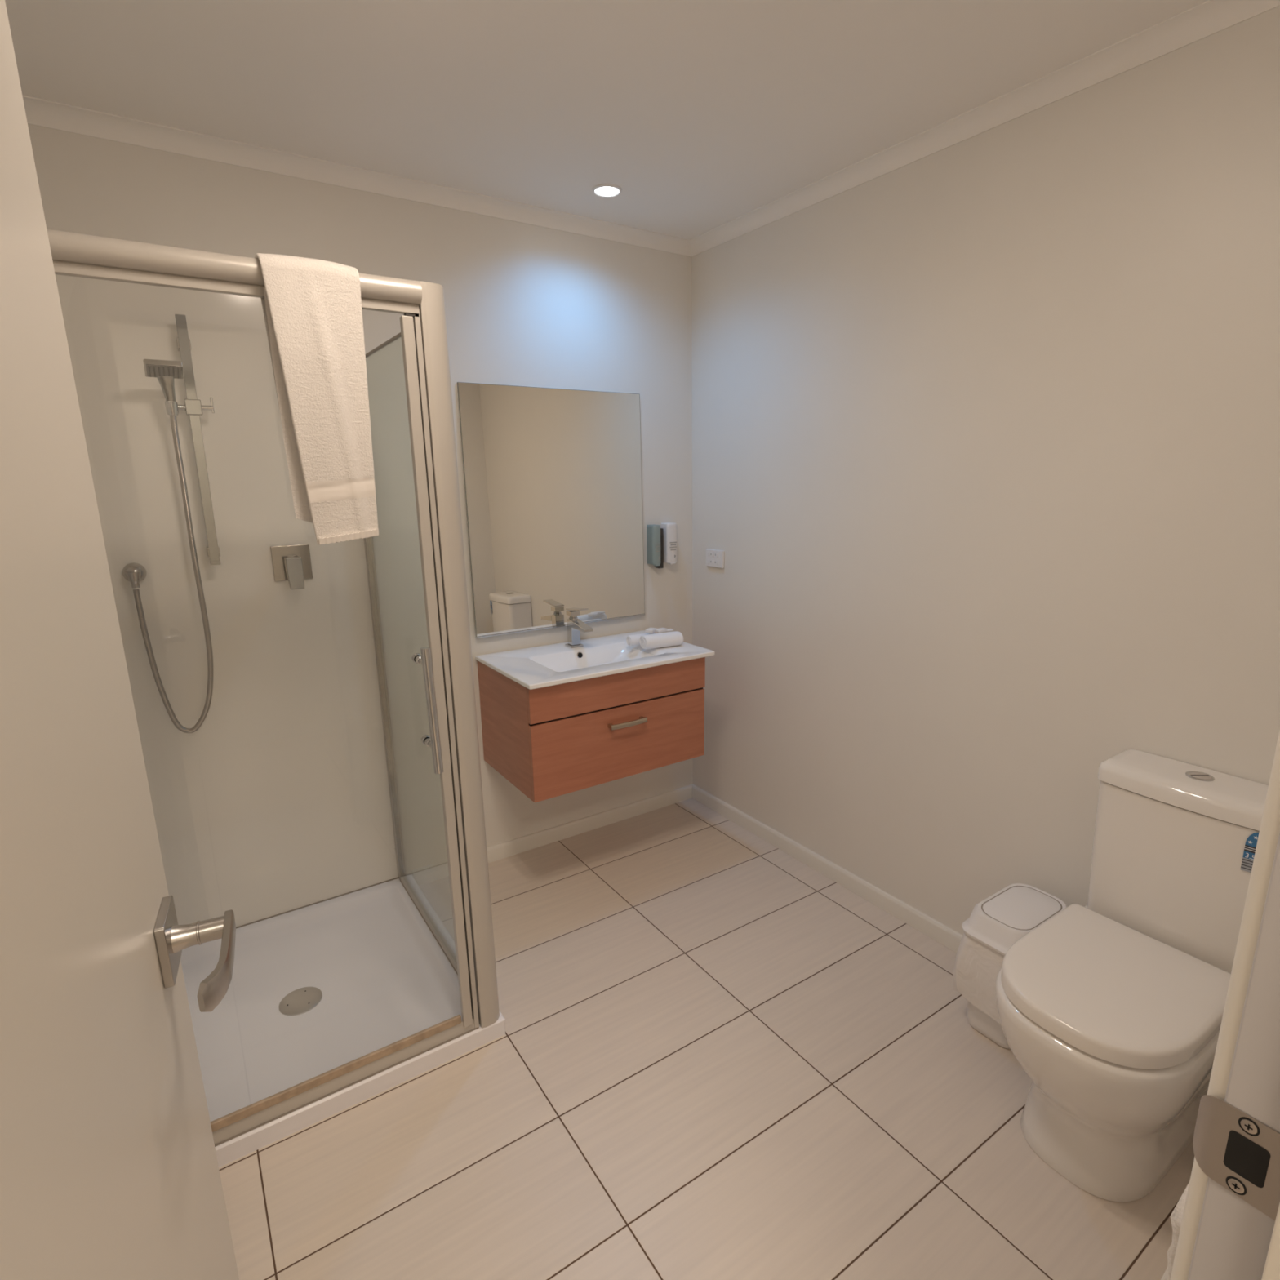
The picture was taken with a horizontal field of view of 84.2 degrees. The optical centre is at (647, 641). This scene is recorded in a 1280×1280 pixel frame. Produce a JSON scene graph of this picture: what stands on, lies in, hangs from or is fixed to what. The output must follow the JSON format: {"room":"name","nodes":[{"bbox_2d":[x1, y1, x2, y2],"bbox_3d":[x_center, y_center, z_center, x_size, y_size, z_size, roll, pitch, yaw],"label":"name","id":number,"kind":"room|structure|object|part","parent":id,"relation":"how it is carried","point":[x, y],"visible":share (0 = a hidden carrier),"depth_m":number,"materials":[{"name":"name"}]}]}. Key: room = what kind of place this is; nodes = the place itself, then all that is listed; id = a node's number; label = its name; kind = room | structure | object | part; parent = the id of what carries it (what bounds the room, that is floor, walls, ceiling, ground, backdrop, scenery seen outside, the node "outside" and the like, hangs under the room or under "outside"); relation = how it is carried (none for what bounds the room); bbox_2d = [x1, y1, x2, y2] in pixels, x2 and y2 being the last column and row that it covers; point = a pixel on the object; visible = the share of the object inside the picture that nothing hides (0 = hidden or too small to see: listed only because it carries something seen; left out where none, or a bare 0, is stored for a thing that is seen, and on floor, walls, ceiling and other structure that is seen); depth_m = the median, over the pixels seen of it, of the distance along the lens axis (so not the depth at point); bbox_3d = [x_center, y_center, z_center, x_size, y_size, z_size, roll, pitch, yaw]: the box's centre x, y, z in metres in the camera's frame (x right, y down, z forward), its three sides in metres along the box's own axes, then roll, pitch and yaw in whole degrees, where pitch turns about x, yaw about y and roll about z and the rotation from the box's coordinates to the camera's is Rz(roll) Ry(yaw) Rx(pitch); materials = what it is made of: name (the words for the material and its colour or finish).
{"room":"bathroom","nodes":[
{"label":"bathroom","id":0,"kind":"room"},
{"bbox_2d":[27,124,693,875],"bbox_3d":[-0.740,-0.281,2.503,2.435,2.347,0.100,-9,16,-33],"label":"wall","id":1,"kind":"structure","parent":0,"point":[527,305],"depth_m":2.43,"materials":[{"name":"paint"}]},
{"bbox_2d":[22,94,691,257],"bbox_3d":[-0.722,-1.389,2.181,2.215,0.044,0.044,-9,16,-33],"label":"trim","id":2,"kind":"structure","parent":1,"relation":"attached to","point":[39,112],"depth_m":2.04,"materials":[{"name":"white paint"}]},
{"bbox_2d":[457,382,644,638],"bbox_3d":[-0.325,-0.491,2.665,0.730,0.877,0.013,-9,15,-33],"label":"wall mirror","id":3,"kind":"object","parent":1,"relation":"attached to","point":[553,477],"visible":1,"depth_m":2.64,"materials":[{"name":"grey mirror"}]},
{"bbox_2d":[411,784,693,885],"bbox_3d":[-0.324,0.782,2.957,1.300,0.061,0.014,-9,16,-33],"label":"baseboard","id":4,"kind":"structure","parent":1,"relation":"attached to","point":[438,870],"depth_m":2.94,"materials":[{"name":"white paint"}]},
{"bbox_2d":[477,657,705,802],"bbox_3d":[-0.194,0.252,2.639,0.710,0.394,0.482,-9,16,-33],"label":"vanity cabinet","id":5,"kind":"object","parent":1,"relation":"attached to","point":[552,741],"visible":0.85,"depth_m":2.45,"materials":[{"name":"brown wood"}]},
{"bbox_2d":[475,630,714,689],"bbox_3d":[-0.191,0.088,2.611,0.744,0.094,0.472,-9,16,-33],"label":"basin","id":6,"kind":"object","parent":5,"relation":"in","point":[556,664],"visible":0.78,"depth_m":2.59,"materials":[{"name":"white ceramic"}]},
{"bbox_2d":[564,607,593,648],"bbox_3d":[-0.257,-0.052,2.661,0.052,0.157,0.144,-9,16,-33],"label":"tap","id":7,"kind":"object","parent":6,"relation":"on","point":[575,625],"visible":1,"depth_m":2.68,"materials":[{"name":"silver metal"}]},
{"bbox_3d":[-0.281,0.013,2.715,0.052,0.008,0.052,-9,16,-33],"label":"plate","id":8,"kind":"part","parent":7,"relation":"part of","materials":[{"name":"silver metal"}]},
{"bbox_3d":[-0.266,-0.122,2.657,0.040,0.017,0.107,-9,16,-33],"label":"tap lever","id":9,"kind":"part","parent":7,"relation":"part of","materials":[{"name":"silver metal"}]},
{"bbox_3d":[-0.244,-0.058,2.641,0.037,0.029,0.100,-9,16,-33],"label":"spout","id":10,"kind":"part","parent":7,"relation":"part of","materials":[{"name":"silver metal"}]},
{"bbox_2d":[626,632,654,645],"bbox_3d":[-0.023,-0.010,2.723,0.115,0.041,0.054,-7,14,-25],"label":"cloth","id":11,"kind":"object","parent":6,"relation":"on","point":[632,640],"visible":0.59,"depth_m":2.69,"materials":[{"name":"white fabric"}]},
{"bbox_2d":[645,627,656,632],"bbox_3d":[0.013,-0.044,2.707,0.032,0.012,0.042,6,15,27],"label":"soap box","id":12,"kind":"object","parent":11,"relation":"on","point":[650,629],"visible":0.92,"depth_m":2.69,"materials":[{"name":"white"}]},
{"bbox_2d":[639,631,683,648],"bbox_3d":[0.052,-0.006,2.676,0.160,0.053,0.069,-7,14,-25],"label":"hand towel","id":13,"kind":"object","parent":6,"relation":"on","point":[669,638],"visible":1,"depth_m":2.65,"materials":[{"name":"white fabric"}]},
{"bbox_2d":[654,627,667,632],"bbox_3d":[0.051,-0.045,2.704,0.044,0.010,0.030,-11,17,-38],"label":"soap","id":14,"kind":"object","parent":13,"relation":"on","point":[661,629],"visible":1,"depth_m":2.69,"materials":[{"name":"white"}]},
{"bbox_3d":[-0.084,0.351,2.494,0.708,0.263,0.018,-9,16,-33],"label":"drawer","id":15,"kind":"part","parent":5,"relation":"part of","materials":[{"name":"brown wood"}]},
{"bbox_3d":[-0.062,0.283,2.447,0.146,0.017,0.014,-9,16,-33],"label":"drawer pull","id":16,"kind":"part","parent":5,"relation":"part of","materials":[{"name":"beige"}]},
{"bbox_2d":[646,524,660,565],"bbox_3d":[0.028,-0.397,2.913,0.040,0.166,0.052,-9,16,-33],"label":"soap dispenser","id":17,"kind":"object","parent":1,"relation":"attached to","point":[653,531],"visible":1,"depth_m":2.90,"materials":[{"name":"grey plastic"}]},
{"bbox_2d":[655,528,663,568],"bbox_3d":[0.048,-0.389,2.943,0.022,0.164,0.030,-9,16,-33],"label":"bracket","id":18,"kind":"object","parent":1,"relation":"attached to","point":[661,565],"visible":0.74,"depth_m":2.94,"materials":[{"name":"grey metal"}]},
{"bbox_2d":[661,522,676,564],"bbox_3d":[0.092,-0.410,2.954,0.053,0.168,0.052,-9,16,-33],"label":"soap dispenser","id":19,"kind":"object","parent":1,"relation":"attached to","point":[669,529],"visible":0.98,"depth_m":2.93,"materials":[{"name":"white plastic"}]},
{"bbox_2d":[4,0,1208,239],"bbox_3d":[-0.023,-1.071,0.488,3.220,0.080,3.920,-9,16,-33],"label":"ceiling","id":20,"kind":"structure","parent":0,"point":[704,114],"depth_m":1.61,"materials":[{"name":"white paint"}]},
{"bbox_2d":[591,183,622,196],"bbox_3d":[-0.129,-1.431,2.250,0.095,0.006,0.095,-9,16,-33],"label":"recessed light","id":21,"kind":"object","parent":20,"relation":"in","point":[604,189],"visible":1,"depth_m":2.24,"materials":[{"name":"white plastic"}]},
{"bbox_2d":[218,798,1194,1279],"bbox_3d":[0.005,1.294,1.033,3.220,0.080,3.920,-9,16,-33],"label":"floor","id":22,"kind":"structure","parent":0,"point":[716,1058],"depth_m":1.64,"materials":[{"name":"tile"}]},
{"bbox_2d":[0,0,239,1279],"bbox_3d":[-0.333,0.367,0.458,0.097,1.977,0.672,-7,14,-26],"label":"door","id":23,"kind":"structure","parent":22,"relation":"on","point":[109,1167],"depth_m":0.50,"materials":[{"name":"grey paint"}]},
{"bbox_3d":[-0.397,0.294,0.663,0.018,0.028,0.126,-6,14,-20],"label":"lever","id":24,"kind":"part","parent":23,"relation":"part of","materials":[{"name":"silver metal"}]},
{"bbox_2d":[46,228,505,1167],"bbox_3d":[-0.998,0.060,1.764,0.912,2.020,0.931,-9,16,-33],"label":"shower enclosure","id":25,"kind":"object","parent":22,"relation":"on","point":[281,811],"visible":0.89,"depth_m":2.04,"materials":[{"name":"clear glass"}]},
{"bbox_2d":[122,562,146,587],"bbox_3d":[-1.417,-0.183,1.957,0.055,0.066,0.053,-9,16,-33],"label":"outlet","id":26,"kind":"object","parent":25,"relation":"attached to","point":[135,573],"depth_m":1.95,"materials":[{"name":"grey metal"}]},
{"bbox_2d":[133,314,220,733],"bbox_3d":[-1.290,-0.295,1.951,0.253,1.151,0.166,-9,16,-33],"label":"shower rail","id":27,"kind":"object","parent":25,"relation":"attached to","point":[165,371],"visible":1,"depth_m":1.96,"materials":[{"name":"grey metal"}]},
{"bbox_3d":[-1.267,-0.633,1.914,0.033,0.015,0.015,-13,18,-43],"label":"slider arm","id":28,"kind":"part","parent":27,"relation":"part of","materials":[{"name":"silver metal"}]},
{"bbox_3d":[-1.213,-0.645,1.952,0.029,0.013,0.013,-9,16,-33],"label":"slider arm","id":29,"kind":"part","parent":27,"relation":"part of","materials":[{"name":"silver metal"}]},
{"bbox_3d":[-1.203,-0.653,1.958,0.006,0.042,0.008,-9,16,-33],"label":"clamp lever","id":30,"kind":"part","parent":27,"relation":"part of","materials":[{"name":"silver metal"}]},
{"bbox_2d":[270,544,312,589],"bbox_3d":[-1.083,-0.229,2.168,0.108,0.128,0.070,-9,16,-33],"label":"shower mixer","id":31,"kind":"object","parent":25,"relation":"attached to","point":[291,563],"visible":1,"depth_m":2.17,"materials":[{"name":"silver metal"}]},
{"bbox_3d":[-1.076,-0.210,2.161,0.044,0.094,0.044,-9,16,-33],"label":"mixer lever","id":32,"kind":"part","parent":31,"relation":"part of","materials":[{"name":"grey metal"}]},
{"bbox_2d":[254,253,378,544],"bbox_3d":[-0.640,-0.465,1.397,0.173,0.533,0.120,-9,16,-33],"label":"towel","id":33,"kind":"object","parent":25,"relation":"hanging from","point":[313,311],"visible":0.99,"depth_m":1.36,"materials":[{"name":"white fabric"}]},
{"bbox_2d":[180,874,505,1167],"bbox_3d":[-0.999,1.014,2.011,0.902,0.050,0.874,-9,16,-33],"label":"tray","id":34,"kind":"object","parent":25,"relation":"on","point":[317,986],"depth_m":2.00,"materials":[{"name":"white plastic"}]},
{"bbox_3d":[-0.791,1.054,1.643,0.826,0.034,0.015,-9,16,-33],"label":"sill rail","id":35,"kind":"part","parent":25,"relation":"part of","materials":[{"name":"silver metal"}]},
{"bbox_3d":[-0.681,-0.776,1.845,0.008,0.005,0.802,-9,16,-33],"label":"return rail","id":36,"kind":"part","parent":25,"relation":"part of","materials":[{"name":"beige"}]},
{"bbox_3d":[-0.525,0.037,1.615,0.023,0.023,0.017,-9,16,-33],"label":"knob","id":37,"kind":"part","parent":25,"relation":"part of","materials":[{"name":"silver metal"}]},
{"bbox_3d":[-0.519,0.230,1.662,0.023,0.023,0.017,-9,16,-33],"label":"knob","id":38,"kind":"part","parent":25,"relation":"part of","materials":[{"name":"silver metal"}]},
{"bbox_3d":[-0.661,0.925,2.237,0.019,0.014,0.802,-9,16,-33],"label":"return rail","id":39,"kind":"part","parent":25,"relation":"part of","materials":[{"name":"silver metal"}]},
{"bbox_3d":[-0.480,0.155,1.580,0.028,0.292,0.021,-9,16,-33],"label":"door pull","id":40,"kind":"part","parent":25,"relation":"part of","materials":[{"name":"silver metal"}]},
{"bbox_3d":[-0.440,0.131,1.690,0.073,1.802,0.048,-9,16,-33],"label":"corner post","id":41,"kind":"part","parent":25,"relation":"part of","materials":[{"name":"silver metal"}]},
{"bbox_2d":[953,883,1067,1048],"bbox_3d":[0.981,0.862,1.890,0.296,0.354,0.210,-9,16,-33],"label":"rubbish bin","id":42,"kind":"object","parent":22,"relation":"on","point":[997,922],"visible":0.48,"depth_m":1.83,"materials":[{"name":"white plastic"}]},
{"bbox_3d":[0.978,0.723,1.860,0.282,0.066,0.186,-9,16,-33],"label":"bin lid","id":43,"kind":"part","parent":42,"relation":"part of","materials":[{"name":"white plastic"}]},
{"bbox_2d":[995,748,1268,1202],"bbox_3d":[1.022,0.716,1.518,0.600,0.805,0.360,-9,16,-33],"label":"toilet","id":44,"kind":"object","parent":22,"relation":"on","point":[1112,1007],"visible":0.88,"depth_m":1.47,"materials":[{"name":"white ceramic"}]},
{"bbox_3d":[0.956,0.705,1.470,0.431,0.042,0.349,-9,16,-33],"label":"lid","id":45,"kind":"part","parent":44,"relation":"part of","materials":[{"name":"white plastic"}]},
{"bbox_3d":[1.198,0.321,1.552,0.161,0.046,0.348,-9,16,-33],"label":"cistern lid","id":46,"kind":"part","parent":44,"relation":"part of","materials":[{"name":"white ceramic"}]},
{"bbox_2d":[691,5,1279,935],"bbox_3d":[0.890,-0.215,2.131,0.114,2.347,2.350,-9,16,-33],"label":"wall","id":47,"kind":"structure","parent":0,"point":[985,425],"depth_m":1.91,"materials":[{"name":"paint"}]},
{"bbox_2d":[706,548,724,568],"bbox_3d":[0.277,-0.345,2.930,0.014,0.071,0.110,-9,16,-33],"label":"wall outlet","id":48,"kind":"object","parent":47,"relation":"attached to","point":[715,558],"visible":1,"depth_m":2.92,"materials":[{"name":"white plastic"}]},
{"bbox_2d":[692,784,962,952],"bbox_3d":[0.857,0.904,2.368,0.014,0.061,2.330,-9,16,-33],"label":"baseboard","id":49,"kind":"structure","parent":47,"relation":"attached to","point":[932,928],"depth_m":2.59,"materials":[{"name":"white paint"}]},
{"bbox_2d":[688,0,1279,256],"bbox_3d":[0.805,-1.328,1.837,0.044,0.044,2.330,-9,16,-33],"label":"trim","id":50,"kind":"structure","parent":47,"relation":"attached to","point":[1210,17],"depth_m":1.72,"materials":[{"name":"white paint"}]},
{"bbox_3d":[0.292,0.212,0.308,3.000,2.347,0.125,-9,16,-33],"label":"wall","id":51,"kind":"structure","parent":0,"visible":0},
{"bbox_2d":[1160,1182,1189,1279],"bbox_3d":[0.512,0.670,0.664,0.171,0.462,0.038,-9,16,-33],"label":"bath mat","id":52,"kind":"object","parent":51,"relation":"hanging from","point":[1176,1216],"visible":0.11,"depth_m":0.59,"materials":[{"name":"white fabric"}]},
{"bbox_2d":[1169,729,1279,1279],"bbox_3d":[0.401,0.323,0.493,0.060,2.045,0.012,-9,16,-33],"label":"trim","id":53,"kind":"structure","parent":51,"relation":"attached to","point":[1269,829],"depth_m":0.45,"materials":[{"name":"white paint"}]},
{"bbox_2d":[1187,832,1279,1279],"bbox_3d":[0.133,0.401,0.240,0.711,2.014,0.125,-9,16,-33],"label":"trim","id":54,"kind":"structure","parent":51,"relation":"attached to","point":[1233,1237],"depth_m":0.45,"materials":[{"name":"grey paint"}]},
{"bbox_2d":[1193,1094,1279,1220],"bbox_3d":[0.390,0.334,0.451,0.009,0.061,0.076,-7,14,-25],"label":"strike plate","id":55,"kind":"object","parent":54,"relation":"attached to","point":[1240,1153],"visible":1,"depth_m":0.46,"materials":[{"name":"silver metal"}]},
{"bbox_2d":[1261,1202,1279,1279],"bbox_3d":[0.130,0.409,0.248,0.673,1.995,0.038,-9,16,-33],"label":"trim","id":56,"kind":"structure","parent":51,"relation":"attached to","point":[1272,1266],"depth_m":0.44,"materials":[{"name":"white paint"}]}
]}

